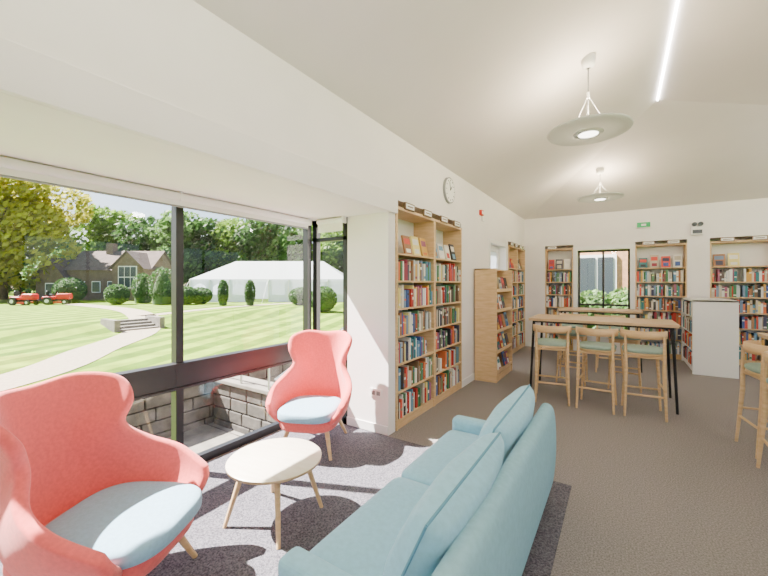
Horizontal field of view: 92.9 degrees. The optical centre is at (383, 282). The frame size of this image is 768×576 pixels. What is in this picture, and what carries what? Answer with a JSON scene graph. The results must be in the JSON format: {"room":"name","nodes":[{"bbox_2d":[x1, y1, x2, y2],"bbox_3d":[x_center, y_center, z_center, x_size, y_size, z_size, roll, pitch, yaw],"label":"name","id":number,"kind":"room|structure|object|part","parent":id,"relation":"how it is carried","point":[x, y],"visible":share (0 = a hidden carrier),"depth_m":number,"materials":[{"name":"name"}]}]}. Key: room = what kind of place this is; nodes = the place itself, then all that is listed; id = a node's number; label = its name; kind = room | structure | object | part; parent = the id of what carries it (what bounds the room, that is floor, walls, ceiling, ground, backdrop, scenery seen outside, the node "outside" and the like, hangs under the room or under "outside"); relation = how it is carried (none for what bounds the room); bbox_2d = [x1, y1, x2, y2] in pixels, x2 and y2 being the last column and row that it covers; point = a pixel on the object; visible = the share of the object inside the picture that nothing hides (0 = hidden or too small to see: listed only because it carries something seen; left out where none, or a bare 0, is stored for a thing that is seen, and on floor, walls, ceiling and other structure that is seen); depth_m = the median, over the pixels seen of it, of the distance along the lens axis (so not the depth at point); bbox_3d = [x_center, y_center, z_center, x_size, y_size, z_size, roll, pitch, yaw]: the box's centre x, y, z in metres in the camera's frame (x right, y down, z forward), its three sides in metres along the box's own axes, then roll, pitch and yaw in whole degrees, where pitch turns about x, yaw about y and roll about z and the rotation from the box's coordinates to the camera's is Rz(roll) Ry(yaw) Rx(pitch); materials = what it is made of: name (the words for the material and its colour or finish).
{"room":"library","nodes":[
{"label":"library","id":0,"kind":"room"},
{"bbox_2d":[0,121,357,220],"bbox_3d":[-1.793,-0.760,2.089,0.780,0.120,4.760,0,0,33],"label":"ceiling","id":1,"kind":"structure","parent":0,"point":[16,142],"depth_m":2.29,"materials":[{"name":"paint"}]},
{"bbox_2d":[0,156,311,228],"bbox_3d":[-1.998,-0.641,2.159,0.060,0.118,4.375,0,0,33],"label":"roller blind","id":2,"kind":"object","parent":1,"relation":"attached to","point":[11,168],"visible":1,"depth_m":2.52,"materials":[{"name":"white fabric"}]},
{"bbox_2d":[0,0,524,379],"bbox_3d":[-0.247,-0.060,3.447,0.340,3.120,13.520,0,0,33],"label":"wall","id":3,"kind":"structure","parent":0,"point":[178,53],"depth_m":2.16,"materials":[{"name":"paint"}]},
{"bbox_2d":[0,37,397,213],"bbox_3d":[-1.817,-0.795,0.675,0.034,0.190,7.160,0,0,33],"label":"beam","id":4,"kind":"structure","parent":3,"relation":"attached to","point":[26,73],"depth_m":1.75,"materials":[{"name":"paint"}]},
{"bbox_2d":[443,177,454,203],"bbox_3d":[0.864,-1.220,4.813,0.042,0.340,0.340,0,0,33],"label":"wall clock","id":5,"kind":"object","parent":3,"relation":"attached to","point":[448,185],"visible":1,"depth_m":4.78,"materials":[{"name":"grey plastic"}]},
{"bbox_2d":[462,373,474,387],"bbox_3d":[1.815,1.450,6.311,0.012,0.100,2.590,0,0,33],"label":"baseboard","id":6,"kind":"structure","parent":3,"relation":"attached to","point":[471,377],"depth_m":5.44,"materials":[{"name":"white"}]},
{"bbox_2d":[479,210,483,221],"bbox_3d":[1.615,-1.100,5.971,0.045,0.160,0.220,0,0,33],"label":"fire alarm sounder","id":7,"kind":"object","parent":3,"relation":"attached to","point":[481,212],"visible":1,"depth_m":5.91,"materials":[{"name":"red paint"}]},
{"bbox_2d":[489,238,506,269],"bbox_3d":[2.049,0.360,6.857,0.212,2.280,1.140,0,0,33],"label":"window","id":8,"kind":"structure","parent":3,"relation":"in","point":[497,249],"depth_m":7.15,"materials":[{"name":"white glass"}]},
{"bbox_2d":[347,212,394,435],"bbox_3d":[-0.137,0.400,3.775,0.510,2.200,0.130,0,0,33],"label":"wall","id":9,"kind":"structure","parent":0,"point":[370,237],"depth_m":3.69,"materials":[{"name":"paint"}]},
{"bbox_2d":[313,221,346,424],"bbox_3d":[-0.580,0.400,4.019,0.500,2.200,0.060,0,0,33],"label":"window","id":10,"kind":"structure","parent":9,"relation":"in","point":[317,240],"depth_m":4.10,"materials":[{"name":"black metal"}]},
{"bbox_2d":[317,216,346,232],"bbox_3d":[-0.568,-0.625,3.923,0.365,0.150,0.070,0,0,33],"label":"roller blind","id":11,"kind":"object","parent":10,"relation":"attached to","point":[332,224],"visible":1,"depth_m":3.90,"materials":[{"name":"white fabric"}]},
{"bbox_2d":[347,416,387,435],"bbox_3d":[-0.175,1.452,3.715,0.510,0.083,0.012,0,0,33],"label":"baseboard","id":12,"kind":"structure","parent":9,"relation":"attached to","point":[362,424],"depth_m":3.70,"materials":[{"name":"white"}]},
{"bbox_2d":[370,388,381,397],"bbox_3d":[-0.080,1.100,3.651,0.140,0.080,0.015,0,0,33],"label":"wall socket","id":13,"kind":"object","parent":9,"relation":"attached to","point":[374,392],"visible":1,"depth_m":3.65,"materials":[{"name":"white plastic"}]},
{"bbox_2d":[193,0,767,219],"bbox_3d":[2.915,-1.977,1.151,7.585,0.964,13.299,0,0,33],"label":"ceiling","id":14,"kind":"structure","parent":0,"point":[479,88],"depth_m":3.57,"materials":[{"name":"paint"}]},
{"bbox_2d":[547,53,633,145],"bbox_3d":[1.909,-1.749,3.410,0.702,0.729,0.702,0,0,33],"label":"pendant lamp","id":15,"kind":"object","parent":14,"relation":"hanging from","point":[594,128],"visible":1,"depth_m":3.35,"materials":[{"name":"grey metal"}]},
{"bbox_2d":[577,167,623,202],"bbox_3d":[3.722,-1.706,6.287,0.702,0.542,0.702,0,0,33],"label":"pendant lamp","id":16,"kind":"object","parent":14,"relation":"hanging from","point":[605,196],"visible":1,"depth_m":6.22,"materials":[{"name":"grey metal"}]},
{"bbox_2d":[657,0,678,100],"bbox_3d":[0.961,-2.326,0.748,0.014,0.012,9.300,0,0,33],"label":"light strip","id":17,"kind":"object","parent":14,"relation":"attached to","point":[677,2],"visible":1,"depth_m":3.55,"materials":[{"name":"white plastic"}]},
{"bbox_2d":[206,346,767,575],"bbox_3d":[2.577,2.000,1.590,8.600,1.000,13.670,0,0,33],"label":"floor","id":18,"kind":"structure","parent":0,"point":[650,495],"depth_m":2.98,"materials":[{"name":"carpet"}]},
{"bbox_2d":[0,423,571,575],"bbox_3d":[-0.915,1.497,1.521,2.590,0.006,4.460,0,0,33],"label":"rug","id":19,"kind":"object","parent":18,"relation":"on","point":[363,462],"visible":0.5,"depth_m":2.40,"materials":[{"name":"grey carpet"}]},
{"bbox_2d":[0,371,208,575],"bbox_3d":[-1.343,0.992,1.750,0.817,1.018,0.847,0,0,4],"label":"armchair","id":20,"kind":"object","parent":19,"relation":"on","point":[84,491],"visible":1,"depth_m":1.78,"materials":[{"name":"pink fabric"}]},
{"bbox_3d":[-1.316,1.209,1.750,0.660,0.154,0.570,0,0,4],"label":"seat","id":21,"kind":"part","parent":20,"relation":"part of","materials":[{"name":"pink fabric"}]},
{"bbox_2d":[45,481,201,569],"bbox_3d":[-1.241,1.132,1.745,0.600,0.096,0.570,0,0,4],"label":"seat cushion","id":22,"kind":"object","parent":20,"relation":"on","point":[131,522],"depth_m":1.69,"materials":[{"name":"blue fabric"}]},
{"bbox_2d":[223,438,322,549],"bbox_3d":[-0.695,1.303,2.332,0.584,0.389,0.584,0,0,25],"label":"coffee table","id":23,"kind":"object","parent":19,"relation":"on","point":[273,462],"visible":1,"depth_m":2.25,"materials":[{"name":"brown wood"}]},
{"bbox_2d":[266,330,351,460],"bbox_3d":[-0.640,0.990,3.380,0.763,1.024,0.768,0,0,8],"label":"armchair","id":24,"kind":"object","parent":19,"relation":"on","point":[313,395],"visible":0.99,"depth_m":3.50,"materials":[{"name":"pink fabric"}]},
{"bbox_2d":[278,395,341,423],"bbox_3d":[-0.655,1.130,3.285,0.513,0.097,0.564,0,0,8],"label":"seat cushion","id":25,"kind":"object","parent":24,"relation":"on","point":[295,409],"depth_m":3.13,"materials":[{"name":"blue fabric"}]},
{"bbox_3d":[-0.645,1.208,3.355,0.513,0.155,0.620,0,0,8],"label":"seat","id":26,"kind":"part","parent":24,"relation":"part of","materials":[{"name":"pink fabric"}]},
{"bbox_2d":[278,384,555,575],"bbox_3d":[0.382,1.089,1.921,0.725,0.810,1.808,0,0,33],"label":"sofa","id":27,"kind":"object","parent":19,"relation":"on","point":[473,503],"visible":1,"depth_m":1.51,"materials":[{"name":"fabric"}]},
{"bbox_3d":[0.359,1.209,1.935,0.660,0.370,1.800,0,0,33],"label":"frame","id":28,"kind":"part","parent":27,"relation":"part of","materials":[{"name":"fabric"}]},
{"bbox_3d":[0.630,1.107,1.760,0.145,0.575,1.808,0,0,33],"label":"panel","id":29,"kind":"part","parent":27,"relation":"part of","materials":[{"name":"fabric"}]},
{"bbox_2d":[395,202,434,430],"bbox_3d":[0.263,0.328,4.141,0.313,2.345,0.900,0,0,33],"label":"bookcase","id":30,"kind":"object","parent":18,"relation":"on","point":[414,232],"visible":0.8,"depth_m":4.10,"materials":[{"name":"brown wood"}]},
{"bbox_2d":[398,235,431,418],"bbox_3d":[0.267,0.432,4.128,0.239,1.935,0.826,0,0,33],"label":"books","id":31,"kind":"object","parent":30,"relation":"on","point":[414,352],"depth_m":4.09,"materials":[{"name":"multicoloured paper"}]},
{"bbox_2d":[435,215,461,405],"bbox_3d":[0.755,0.328,4.901,0.313,2.345,0.900,0,0,33],"label":"bookcase","id":32,"kind":"object","parent":18,"relation":"on","point":[448,237],"visible":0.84,"depth_m":4.90,"materials":[{"name":"brown wood"}]},
{"bbox_2d":[475,268,511,382],"bbox_3d":[1.801,0.640,5.951,0.340,1.720,0.950,0,0,33],"label":"bookcase","id":33,"kind":"object","parent":18,"relation":"on","point":[493,286],"visible":1,"depth_m":5.60,"materials":[{"name":"brown wood"}]},
{"bbox_2d":[497,277,508,369],"bbox_3d":[1.879,0.628,5.898,0.093,1.477,0.839,0,0,33],"label":"books","id":34,"kind":"object","parent":33,"relation":"on","point":[503,282],"depth_m":6.00,"materials":[{"name":"multicoloured paper"}]},
{"bbox_2d":[508,242,517,353],"bbox_3d":[2.623,0.328,7.789,0.313,2.345,0.750,0,0,33],"label":"bookcase","id":35,"kind":"object","parent":18,"relation":"on","point":[513,247],"visible":0.38,"depth_m":7.94,"materials":[{"name":"brown wood"}]},
{"bbox_2d":[509,258,515,348],"bbox_3d":[2.630,0.427,7.780,0.235,1.945,0.687,0,0,33],"label":"books","id":36,"kind":"object","parent":35,"relation":"on","point":[512,261],"depth_m":7.85,"materials":[{"name":"multicoloured paper"}]},
{"bbox_2d":[518,245,524,349],"bbox_3d":[3.036,0.328,8.428,0.313,2.345,0.760,0,0,33],"label":"bookcase","id":37,"kind":"object","parent":18,"relation":"on","point":[521,250],"visible":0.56,"depth_m":8.48,"materials":[{"name":"brown wood"}]},
{"bbox_2d":[533,324,571,405],"bbox_3d":[2.166,1.018,4.708,0.452,0.965,0.424,0,0,25],"label":"bar stool","id":38,"kind":"object","parent":18,"relation":"on","point":[555,344],"visible":1,"depth_m":4.57,"materials":[{"name":"brown wood"}]},
{"bbox_2d":[545,246,572,349],"bbox_3d":[4.047,0.328,8.409,0.580,2.345,0.313,0,0,33],"label":"bookcase","id":39,"kind":"object","parent":18,"relation":"on","point":[558,262],"visible":0.54,"depth_m":8.40,"materials":[{"name":"brown wood"}]},
{"bbox_2d":[556,324,587,385],"bbox_3d":[2.880,1.018,5.593,0.452,0.965,0.424,0,0,33],"label":"bar stool","id":40,"kind":"object","parent":18,"relation":"on","point":[573,335],"visible":0.48,"depth_m":5.52,"materials":[{"name":"brown wood"}]},
{"bbox_2d":[559,313,587,363],"bbox_3d":[3.372,1.018,6.501,0.452,0.965,0.424,0,0,33],"label":"bar stool","id":41,"kind":"object","parent":18,"relation":"on","point":[572,325],"visible":0.34,"depth_m":6.35,"materials":[{"name":"brown wood"}]},
{"bbox_2d":[575,326,617,414],"bbox_3d":[2.585,1.018,4.438,0.452,0.965,0.424,0,0,36],"label":"bar stool","id":42,"kind":"object","parent":18,"relation":"on","point":[589,347],"visible":1,"depth_m":4.32,"materials":[{"name":"brown wood"}]},
{"bbox_2d":[557,307,642,372],"bbox_3d":[3.946,0.990,6.707,1.300,1.021,0.650,0,0,33],"label":"table","id":43,"kind":"object","parent":18,"relation":"on","point":[637,312],"visible":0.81,"depth_m":6.51,"materials":[{"name":"brown wood"}]},
{"bbox_2d":[529,314,679,414],"bbox_3d":[2.877,0.990,4.898,1.630,1.021,0.750,0,0,33],"label":"table","id":44,"kind":"object","parent":18,"relation":"on","point":[665,324],"visible":0.95,"depth_m":4.72,"materials":[{"name":"brown wood"}]},
{"bbox_2d":[594,314,625,374],"bbox_3d":[3.834,1.018,6.202,0.452,0.965,0.424,0,0,33],"label":"bar stool","id":45,"kind":"object","parent":18,"relation":"on","point":[622,316],"visible":0.34,"depth_m":6.09,"materials":[{"name":"brown wood"}]},
{"bbox_2d":[607,326,641,392],"bbox_3d":[3.453,1.018,5.246,0.452,0.965,0.424,0,0,33],"label":"bar stool","id":46,"kind":"object","parent":18,"relation":"on","point":[618,339],"visible":0.38,"depth_m":5.11,"materials":[{"name":"brown wood"}]},
{"bbox_2d":[620,329,667,421],"bbox_3d":[2.983,1.018,4.204,0.452,0.965,0.424,0,0,29],"label":"bar stool","id":47,"kind":"object","parent":18,"relation":"on","point":[642,351],"visible":1,"depth_m":4.09,"materials":[{"name":"brown wood"}]},
{"bbox_2d":[635,240,686,359],"bbox_3d":[5.596,0.328,7.407,0.830,2.345,0.313,0,0,33],"label":"bookcase","id":48,"kind":"object","parent":18,"relation":"on","point":[660,269],"visible":0.71,"depth_m":7.36,"materials":[{"name":"brown wood"}]},
{"bbox_2d":[682,297,738,378],"bbox_3d":[5.659,0.890,6.391,0.560,1.220,1.280,0,0,33],"label":"bookshelf","id":49,"kind":"object","parent":18,"relation":"on","point":[710,326],"visible":1,"depth_m":5.88,"materials":[{"name":"white laminate"}]},
{"bbox_2d":[683,300,691,364],"bbox_3d":[5.659,0.862,6.391,0.541,1.076,1.200,0,0,33],"label":"books","id":50,"kind":"object","parent":49,"relation":"on","point":[687,304],"depth_m":6.53,"materials":[{"name":"multicoloured paper"}]},
{"bbox_2d":[710,235,767,364],"bbox_3d":[6.599,0.328,6.758,0.900,2.345,0.313,0,0,33],"label":"bookcase","id":51,"kind":"object","parent":18,"relation":"on","point":[738,268],"visible":0.63,"depth_m":6.73,"materials":[{"name":"brown wood"}]},
{"bbox_2d":[735,340,767,458],"bbox_3d":[3.442,1.018,3.203,0.424,0.965,0.452,0,0,24],"label":"bar stool","id":52,"kind":"object","parent":18,"relation":"on","point":[755,370],"visible":0.76,"depth_m":3.28,"materials":[{"name":"brown wood"}]},
{"bbox_2d":[756,351,767,467],"bbox_3d":[3.103,1.018,2.697,0.424,0.965,0.452,0,0,33],"label":"bar stool","id":53,"kind":"object","parent":18,"relation":"on","point":[764,414],"visible":1,"depth_m":2.93,"materials":[{"name":"brown wood"}]},
{"bbox_2d":[757,332,767,345],"bbox_3d":[3.487,0.990,2.657,0.730,1.021,1.650,0,0,33],"label":"table","id":54,"kind":"object","parent":18,"relation":"on","point":[763,335],"visible":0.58,"depth_m":3.46,"materials":[{"name":"brown wood"}]},
{"bbox_2d":[525,198,767,354],"bbox_3d":[6.569,-0.050,6.850,7.410,3.100,0.400,0,0,33],"label":"wall","id":55,"kind":"structure","parent":0,"point":[741,219],"depth_m":7.46,"materials":[{"name":"paint"}]},
{"bbox_2d":[525,342,576,350],"bbox_3d":[4.749,1.450,7.783,3.300,0.100,0.012,0,0,33],"label":"baseboard","id":56,"kind":"structure","parent":55,"relation":"attached to","point":[526,343],"depth_m":8.61,"materials":[{"name":"white wood"}]},
{"bbox_2d":[574,244,633,337],"bbox_3d":[4.738,0.200,7.904,1.130,2.000,0.300,0,0,33],"label":"window","id":57,"kind":"structure","parent":55,"relation":"in","point":[630,305],"depth_m":7.88,"materials":[{"name":"black"}]},
{"bbox_2d":[636,221,650,228],"bbox_3d":[5.274,-1.180,7.416,0.240,0.120,0.058,0,0,33],"label":"exit sign","id":58,"kind":"object","parent":55,"relation":"attached to","point":[638,224],"visible":1,"depth_m":7.39,"materials":[{"name":"green plastic"}]},
{"bbox_2d":[691,222,703,234],"bbox_3d":[5.963,-1.040,6.954,0.180,0.240,0.085,0,0,33],"label":"emergency light","id":59,"kind":"object","parent":55,"relation":"attached to","point":[696,227],"visible":1,"depth_m":6.93,"materials":[{"name":"white plastic"}]},
{"bbox_3d":[-3.046,0.650,0.124,0.750,2.700,0.100,0,0,33],"label":"wall","id":60,"kind":"structure","parent":0,"visible":0},
{"bbox_2d":[114,206,312,460],"bbox_3d":[-2.058,0.400,2.226,0.095,2.200,4.558,0,0,33],"label":"window","id":61,"kind":"structure","parent":60,"relation":"in","point":[178,375],"depth_m":2.92,"materials":[{"name":"black metal"}]},
{"label":"outside","id":62,"kind":"structure","parent":0,"visible":0},
{"bbox_2d":[0,291,342,391],"bbox_3d":[-11.858,2.200,55.312,200.000,0.400,200.000,0,0,33],"label":"lawn","id":63,"kind":"structure","parent":62,"point":[30,334],"depth_m":17.35,"materials":[{"name":"green plant"}]},
{"bbox_2d":[8,256,34,293],"bbox_3d":[-66.337,-2.051,66.067,10.374,8.503,11.616,0,0,33],"label":"tree","id":64,"kind":"object","parent":63,"relation":"on","point":[23,263],"visible":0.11,"depth_m":64.04,"materials":[{"name":"green plant"}]},
{"bbox_2d":[7,291,39,304],"bbox_3d":[-32.498,1.349,33.000,2.100,1.297,1.180,0,0,0],"label":"ride-on mower","id":65,"kind":"object","parent":63,"relation":"on","point":[24,299],"visible":1,"depth_m":32.66,"materials":[{"name":"red paint"}]},
{"bbox_2d":[0,177,94,299],"bbox_3d":[-45.157,-6.127,43.641,15.718,16.654,18.385,0,0,-31],"label":"tree","id":66,"kind":"object","parent":63,"relation":"on","point":[26,221],"visible":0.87,"depth_m":42.12,"materials":[{"name":"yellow plant"}]},
{"bbox_2d":[21,237,89,283],"bbox_3d":[-53.271,-2.912,59.728,9.716,10.224,8.848,0,0,33],"label":"tree","id":67,"kind":"object","parent":63,"relation":"on","point":[67,246],"visible":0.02,"depth_m":57.42,"materials":[{"name":"green plant"}]},
{"bbox_2d":[42,291,72,304],"bbox_3d":[-30.414,1.349,34.020,2.100,1.297,1.180,0,0,-23],"label":"ride-on mower","id":68,"kind":"object","parent":63,"relation":"on","point":[63,298],"visible":0.99,"depth_m":33.76,"materials":[{"name":"red paint"}]},
{"bbox_2d":[51,277,87,302],"bbox_3d":[-31.828,0.715,37.007,2.908,2.726,2.914,0,0,33],"label":"topiary bush","id":69,"kind":"object","parent":63,"relation":"on","point":[72,285],"visible":0.84,"depth_m":36.40,"materials":[{"name":"green plant"}]},
{"bbox_2d":[8,251,188,293],"bbox_3d":[-42.261,-1.409,72.041,91.918,10.630,62.861,0,0,33],"label":"hedgerow","id":70,"kind":"object","parent":63,"relation":"on","point":[185,281],"visible":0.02,"depth_m":69.59,"materials":[{"name":"green plant"}]},
{"bbox_2d":[31,243,170,300],"bbox_3d":[-33.200,-1.350,43.900,13.200,6.900,6.800,0,0,0],"label":"house","id":71,"kind":"structure","parent":63,"relation":"on","point":[98,270],"depth_m":42.00,"materials":[{"name":"brick"}]},
{"bbox_2d":[64,205,138,251],"bbox_3d":[-46.581,-5.344,62.222,8.913,15.088,11.288,0,0,14],"label":"tree","id":72,"kind":"object","parent":63,"relation":"on","point":[98,229],"visible":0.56,"depth_m":58.82,"materials":[{"name":"green plant"}]},
{"bbox_2d":[103,284,129,304],"bbox_3d":[-24.873,1.056,34.000,2.106,2.002,2.071,0,0,33],"label":"topiary bush","id":73,"kind":"object","parent":63,"relation":"on","point":[115,294],"visible":1,"depth_m":33.43,"materials":[{"name":"green plant"}]},
{"bbox_2d":[100,315,164,332],"bbox_3d":[-12.936,2.125,18.850,1.600,0.650,2.300,0,0,33],"label":"steps","id":74,"kind":"structure","parent":63,"relation":"on","point":[148,322],"depth_m":18.85,"materials":[{"name":"stone"}]},
{"bbox_2d":[110,215,166,250],"bbox_3d":[-37.215,-4.257,57.662,9.676,12.914,10.304,0,0,-35],"label":"tree","id":75,"kind":"object","parent":63,"relation":"on","point":[136,243],"visible":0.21,"depth_m":54.85,"materials":[{"name":"green plant"}]},
{"bbox_2d":[131,273,153,302],"bbox_3d":[-23.771,0.535,36.010,1.968,3.130,1.973,0,0,33],"label":"topiary bush","id":76,"kind":"object","parent":63,"relation":"on","point":[141,294],"visible":0.81,"depth_m":35.49,"materials":[{"name":"green plant"}]},
{"bbox_2d":[148,267,170,304],"bbox_3d":[-20.594,0.282,33.984,2.388,3.636,2.380,0,0,33],"label":"topiary bush","id":77,"kind":"object","parent":63,"relation":"on","point":[161,292],"visible":0.8,"depth_m":33.38,"materials":[{"name":"green plant"}]},
{"bbox_2d":[143,210,209,279],"bbox_3d":[-31.316,-4.594,55.868,9.071,13.588,8.410,0,0,33],"label":"tree","id":78,"kind":"object","parent":63,"relation":"on","point":[163,239],"visible":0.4,"depth_m":53.90,"materials":[{"name":"green plant"}]},
{"bbox_2d":[184,286,196,304],"bbox_3d":[-18.459,1.146,33.989,2.113,1.809,2.108,0,0,33],"label":"topiary bush","id":79,"kind":"object","parent":63,"relation":"on","point":[190,294],"visible":0.52,"depth_m":33.52,"materials":[{"name":"green plant"}]},
{"bbox_2d":[193,287,212,303],"bbox_3d":[-17.635,1.199,35.003,2.305,1.703,2.308,0,0,33],"label":"topiary bush","id":80,"kind":"object","parent":63,"relation":"on","point":[204,295],"visible":0.74,"depth_m":34.47,"materials":[{"name":"green plant"}]},
{"bbox_2d":[184,217,232,282],"bbox_3d":[-28.413,-4.120,58.441,9.407,12.640,10.478,0,0,-10],"label":"tree","id":81,"kind":"object","parent":63,"relation":"on","point":[206,225],"visible":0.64,"depth_m":55.01,"materials":[{"name":"green plant"}]},
{"bbox_2d":[126,363,292,437],"bbox_3d":[-1.913,2.015,6.467,2.162,0.870,5.680,0,0,33],"label":"stonework","id":82,"kind":"object","parent":63,"relation":"on","point":[228,403],"visible":0.42,"depth_m":5.78,"materials":[{"name":"stone"}]},
{"bbox_2d":[217,279,228,305],"bbox_3d":[-14.115,0.871,32.004,1.004,2.459,0.983,0,0,33],"label":"topiary bush","id":83,"kind":"object","parent":63,"relation":"on","point":[223,288],"visible":1,"depth_m":31.74,"materials":[{"name":"green plant"}]},
{"bbox_2d":[209,217,266,269],"bbox_3d":[-24.579,-4.335,59.949,11.470,13.069,10.448,0,0,33],"label":"tree","id":84,"kind":"object","parent":63,"relation":"on","point":[234,224],"visible":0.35,"depth_m":55.58,"materials":[{"name":"green plant"}]},
{"bbox_2d":[244,279,255,305],"bbox_3d":[-11.750,0.884,32.004,0.995,2.432,1.009,0,0,33],"label":"topiary bush","id":85,"kind":"object","parent":63,"relation":"on","point":[250,295],"visible":1,"depth_m":31.75,"materials":[{"name":"green plant"}]},
{"bbox_2d":[229,219,289,262],"bbox_3d":[-18.019,-4.459,56.421,9.410,13.319,9.284,0,0,33],"label":"tree","id":86,"kind":"object","parent":63,"relation":"on","point":[253,240],"visible":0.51,"depth_m":53.99,"materials":[{"name":"green plant"}]},
{"bbox_2d":[186,261,342,301],"bbox_3d":[-12.000,-0.245,40.895,16.830,4.510,10.211,0,0,0],"label":"marquee tent","id":87,"kind":"object","parent":63,"relation":"on","point":[273,281],"visible":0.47,"depth_m":39.18,"materials":[{"name":"white fabric"}]},
{"bbox_2d":[255,225,312,260],"bbox_3d":[-14.671,-4.046,58.147,9.830,12.493,10.387,0,0,33],"label":"tree","id":88,"kind":"object","parent":63,"relation":"on","point":[294,252],"visible":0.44,"depth_m":54.58,"materials":[{"name":"green plant"}]},
{"bbox_2d":[288,287,302,304],"bbox_3d":[-7.578,1.207,32.999,2.113,1.746,2.134,0,0,33],"label":"topiary bush","id":89,"kind":"object","parent":63,"relation":"on","point":[295,296],"visible":0.65,"depth_m":32.26,"materials":[{"name":"green plant"}]},
{"bbox_2d":[294,226,342,271],"bbox_3d":[-9.665,-3.769,60.301,10.713,11.939,10.338,0,0,33],"label":"tree","id":90,"kind":"object","parent":63,"relation":"on","point":[328,250],"visible":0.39,"depth_m":56.94,"materials":[{"name":"green plant"}]},
{"bbox_2d":[311,286,336,311],"bbox_3d":[-5.024,1.301,29.992,2.380,2.240,2.379,0,0,33],"label":"topiary bush","id":91,"kind":"object","parent":63,"relation":"on","point":[328,297],"visible":0.62,"depth_m":29.30,"materials":[{"name":"green plant"}]},
{"bbox_2d":[335,231,342,272],"bbox_3d":[-3.524,-3.998,60.750,9.389,12.396,10.571,0,0,-1],"label":"tree","id":92,"kind":"object","parent":63,"relation":"on","point":[341,243],"visible":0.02,"depth_m":57.66,"materials":[{"name":"green plant"}]},
{"bbox_2d":[580,293,584,313],"bbox_3d":[5.414,1.155,11.509,1.900,2.591,1.877,0,0,33],"label":"shrub","id":93,"kind":"object","parent":63,"relation":"on","point":[582,300],"visible":0.03,"depth_m":10.93,"materials":[{"name":"green plant"}]},
{"bbox_2d":[580,289,614,328],"bbox_3d":[6.424,1.308,11.212,1.713,2.273,1.684,0,0,33],"label":"shrub","id":94,"kind":"object","parent":63,"relation":"on","point":[593,299],"visible":0.12,"depth_m":10.86,"materials":[{"name":"green plant"}]},
{"bbox_2d":[580,251,627,297],"bbox_3d":[10.261,-1.050,14.204,8.800,7.100,5.600,0,0,33],"label":"brick building","id":95,"kind":"structure","parent":63,"relation":"on","point":[615,263],"depth_m":12.76,"materials":[{"name":"brick"}]},
{"bbox_2d":[605,286,627,332],"bbox_3d":[7.232,1.265,10.809,1.659,2.362,1.672,0,0,33],"label":"shrub","id":96,"kind":"object","parent":63,"relation":"on","point":[622,298],"visible":0.06,"depth_m":10.60,"materials":[{"name":"green plant"}]},
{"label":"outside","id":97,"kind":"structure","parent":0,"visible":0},
{"bbox_2d":[0,303,159,390],"bbox_3d":[-16.882,2.180,19.146,9.059,0.400,40.654,0,0,-29],"label":"gravel path","id":98,"kind":"structure","parent":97,"point":[72,359],"depth_m":11.82,"materials":[{"name":"beige gravel"}]},
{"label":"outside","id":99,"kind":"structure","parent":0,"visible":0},
{"bbox_2d":[142,303,289,315],"bbox_3d":[-7.876,1.980,35.099,4.269,0.001,29.793,0,0,33],"label":"gravel path","id":100,"kind":"structure","parent":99,"point":[278,303],"depth_m":28.34,"materials":[{"name":"beige gravel"}]},
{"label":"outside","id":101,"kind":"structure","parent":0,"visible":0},
{"bbox_2d":[166,422,243,453],"bbox_3d":[-1.712,2.428,6.467,3.700,0.145,6.000,0,0,33],"label":"paving","id":102,"kind":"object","parent":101,"point":[199,439],"visible":0.02,"depth_m":5.61,"materials":[{"name":"concrete"}]},
{"bbox_3d":[-0.644,2.010,5.955,0.950,0.740,1.900,0,0,33],"label":"stone steps","id":103,"kind":"structure","parent":102,"relation":"on","visible":0},
{"bbox_2d":[240,327,342,389],"bbox_3d":[-1.363,1.490,6.204,2.372,1.520,1.778,0,0,33],"label":"handrail","id":104,"kind":"object","parent":103,"relation":"on","point":[341,329],"visible":0.11,"depth_m":5.37,"materials":[{"name":"silver metal"}]}
]}

